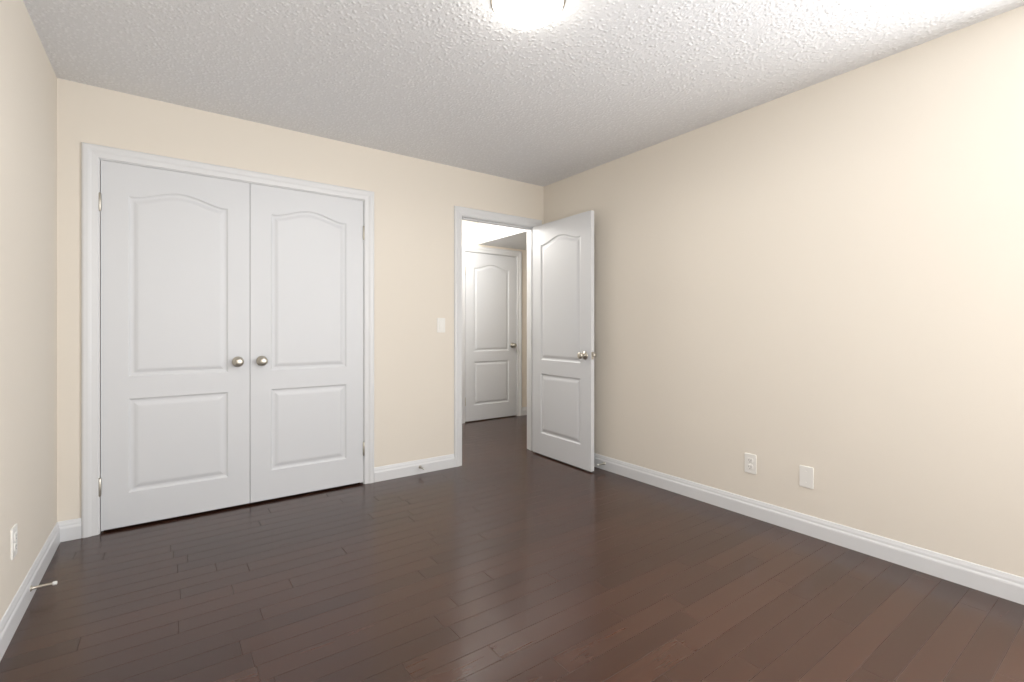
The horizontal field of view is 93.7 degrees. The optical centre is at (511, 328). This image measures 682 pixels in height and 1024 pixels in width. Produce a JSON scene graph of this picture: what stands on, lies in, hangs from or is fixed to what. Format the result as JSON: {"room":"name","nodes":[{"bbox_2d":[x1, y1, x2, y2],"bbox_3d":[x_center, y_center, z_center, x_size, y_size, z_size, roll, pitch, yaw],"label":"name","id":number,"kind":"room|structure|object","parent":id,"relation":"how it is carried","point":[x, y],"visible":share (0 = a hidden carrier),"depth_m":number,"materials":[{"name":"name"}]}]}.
{"room":"empty bedroom","nodes":[
{"label":"empty bedroom","id":0,"kind":"room"},
{"bbox_2d":[0,0,56,620],"bbox_3d":[-1.592,-0.100,1.307,0.120,2.440,6.220,0,0,-36],"label":"wall","id":1,"kind":"structure","parent":0,"point":[28,291],"depth_m":1.98,"materials":[{"name":"beige paint"}]},
{"bbox_2d":[11,523,16,559],"bbox_3d":[-1.872,0.800,1.807,0.009,0.116,0.071,0,0,-36],"label":"outlet","id":2,"kind":"object","parent":1,"relation":"attached to","point":[13,541],"visible":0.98,"depth_m":1.79,"materials":[{"name":"white plastic"}]},
{"bbox_2d":[0,522,59,660],"bbox_3d":[-1.089,1.067,0.723,0.014,0.106,4.445,0,0,-36],"label":"baseboard","id":3,"kind":"structure","parent":1,"relation":"attached to","point":[14,613],"depth_m":1.93,"materials":[{"name":"white wood"}]},
{"bbox_2d":[30,581,56,591],"bbox_3d":[-1.949,1.068,1.998,0.083,0.024,0.025,0,0,-36],"label":"doorstop","id":4,"kind":"object","parent":1,"relation":"attached to","point":[42,585],"visible":0.98,"depth_m":1.99,"materials":[{"name":"silver metal"}]},
{"bbox_2d":[57,78,543,521],"bbox_3d":[-1.084,-0.100,3.537,3.307,2.440,0.120,0,0,-36],"label":"wall","id":5,"kind":"structure","parent":0,"point":[416,200],"depth_m":3.53,"materials":[{"name":"beige paint"}]},
{"bbox_2d":[58,518,80,541],"bbox_3d":[-2.349,1.067,2.546,0.097,0.106,0.014,0,0,-36],"label":"baseboard","id":6,"kind":"structure","parent":5,"relation":"attached to","point":[70,529],"depth_m":2.54,"materials":[{"name":"white wood"}]},
{"bbox_2d":[99,160,249,530],"bbox_3d":[-1.972,0.090,2.848,0.732,2.030,0.169,0,0,-36],"label":"closet door","id":7,"kind":"structure","parent":5,"relation":"in","point":[175,344],"depth_m":2.81,"materials":[{"name":"white paint"}]},
{"bbox_2d":[81,142,373,537],"bbox_3d":[-1.698,0.086,3.096,1.492,2.067,0.120,0,0,-36],"label":"door frame","id":8,"kind":"structure","parent":5,"relation":"attached to","point":[100,304],"depth_m":2.65,"materials":[{"name":"white wood"}]},
{"bbox_2d":[250,183,364,502],"bbox_3d":[-1.375,0.090,3.277,0.732,2.030,0.169,0,0,-36],"label":"closet door","id":9,"kind":"structure","parent":5,"relation":"in","point":[306,341],"depth_m":3.24,"materials":[{"name":"white paint"}]},
{"bbox_2d":[374,454,454,481],"bbox_3d":[-0.738,1.067,3.703,0.665,0.106,0.014,0,0,-36],"label":"baseboard","id":10,"kind":"structure","parent":5,"relation":"attached to","point":[393,471],"depth_m":3.68,"materials":[{"name":"white wood"}]},
{"bbox_2d":[437,318,444,332],"bbox_3d":[-0.564,-0.030,3.830,0.071,0.116,0.012,0,0,-36],"label":"light switch","id":11,"kind":"object","parent":5,"relation":"attached to","point":[440,325],"visible":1,"depth_m":3.83,"materials":[{"name":"white plastic"}]},
{"bbox_2d":[454,206,541,466],"bbox_3d":[-0.131,0.059,4.211,0.914,2.122,0.138,0,0,-36],"label":"door frame","id":12,"kind":"structure","parent":5,"relation":"attached to","point":[459,212],"depth_m":3.99,"materials":[{"name":"white wood"}]},
{"bbox_2d":[533,210,595,471],"bbox_3d":[0.414,0.093,4.049,0.169,2.030,0.775,0,0,-34],"label":"entry door","id":13,"kind":"structure","parent":5,"relation":"in","point":[564,354],"depth_m":3.99,"materials":[{"name":"white paint"}]},
{"bbox_2d":[462,220,526,406],"bbox_3d":[-0.407,-0.100,5.914,3.220,2.440,0.120,0,0,-36],"label":"wall","id":14,"kind":"structure","parent":0,"point":[470,233],"depth_m":6.23,"materials":[{"name":"beige paint"}]},
{"bbox_2d":[465,252,516,421],"bbox_3d":[-0.264,0.093,5.965,0.768,2.030,0.169,0,0,-36],"label":"hall door","id":15,"kind":"structure","parent":14,"relation":"in","point":[490,336],"depth_m":5.94,"materials":[{"name":"white paint"}]},
{"bbox_2d":[462,245,521,422],"bbox_3d":[-0.279,0.059,5.995,0.914,2.122,0.138,0,0,-36],"label":"door frame","id":16,"kind":"structure","parent":14,"relation":"attached to","point":[518,254],"depth_m":6.13,"materials":[{"name":"white wood"}]},
{"bbox_2d":[522,407,526,415],"bbox_3d":[0.533,1.067,6.507,1.001,0.106,0.014,0,0,-36],"label":"baseboard","id":17,"kind":"structure","parent":14,"relation":"attached to","point":[524,410],"depth_m":6.23,"materials":[{"name":"white wood"}]},
{"bbox_2d":[0,415,1023,681],"bbox_3d":[0.569,1.150,2.859,5.800,0.060,6.580,0,0,-36],"label":"floor","id":18,"kind":"structure","parent":0,"point":[502,553],"depth_m":2.01,"materials":[{"name":"brown wood"}]},
{"bbox_2d":[23,0,1023,186],"bbox_3d":[0.569,-1.360,2.859,5.800,0.080,6.580,0,0,-36],"label":"ceiling","id":19,"kind":"structure","parent":0,"point":[573,87],"depth_m":2.37,"materials":[{"name":"white paint"}]},
{"bbox_2d":[478,223,526,249],"bbox_3d":[0.674,-1.175,5.745,1.660,0.290,1.415,0,0,-36],"label":"soffit","id":20,"kind":"structure","parent":19,"relation":"attached to","point":[500,236],"depth_m":5.63,"materials":[{"name":"white paint"}]},
{"bbox_2d":[490,0,565,29],"bbox_3d":[0.063,-1.280,1.917,0.304,0.079,0.304,0,0,-36],"label":"lamp","id":21,"kind":"object","parent":19,"relation":"attached to","point":[526,14],"visible":1,"depth_m":1.90,"materials":[{"name":"white glass"}]},
{"bbox_2d":[544,5,1023,577],"bbox_3d":[1.639,-0.100,2.683,0.120,2.440,4.685,0,0,-36],"label":"wall","id":22,"kind":"structure","parent":0,"point":[824,279],"depth_m":2.48,"materials":[{"name":"beige paint"}]},
{"bbox_2d":[744,453,756,474],"bbox_3d":[1.425,0.805,2.871,0.009,0.116,0.071,0,0,-36],"label":"outlet","id":23,"kind":"object","parent":22,"relation":"attached to","point":[750,463],"visible":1,"depth_m":2.87,"materials":[{"name":"white plastic"}]},
{"bbox_2d":[799,465,813,488],"bbox_3d":[1.607,0.808,2.620,0.007,0.116,0.071,0,0,-36],"label":"outlet","id":24,"kind":"object","parent":22,"relation":"attached to","point":[806,476],"visible":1,"depth_m":2.62,"materials":[{"name":"white plastic"}]},
{"bbox_2d":[594,453,1023,604],"bbox_3d":[1.585,1.067,2.644,0.014,0.106,4.445,0,0,-36],"label":"baseboard","id":25,"kind":"structure","parent":22,"relation":"attached to","point":[1000,584],"depth_m":2.47,"materials":[{"name":"white wood"}]}
]}

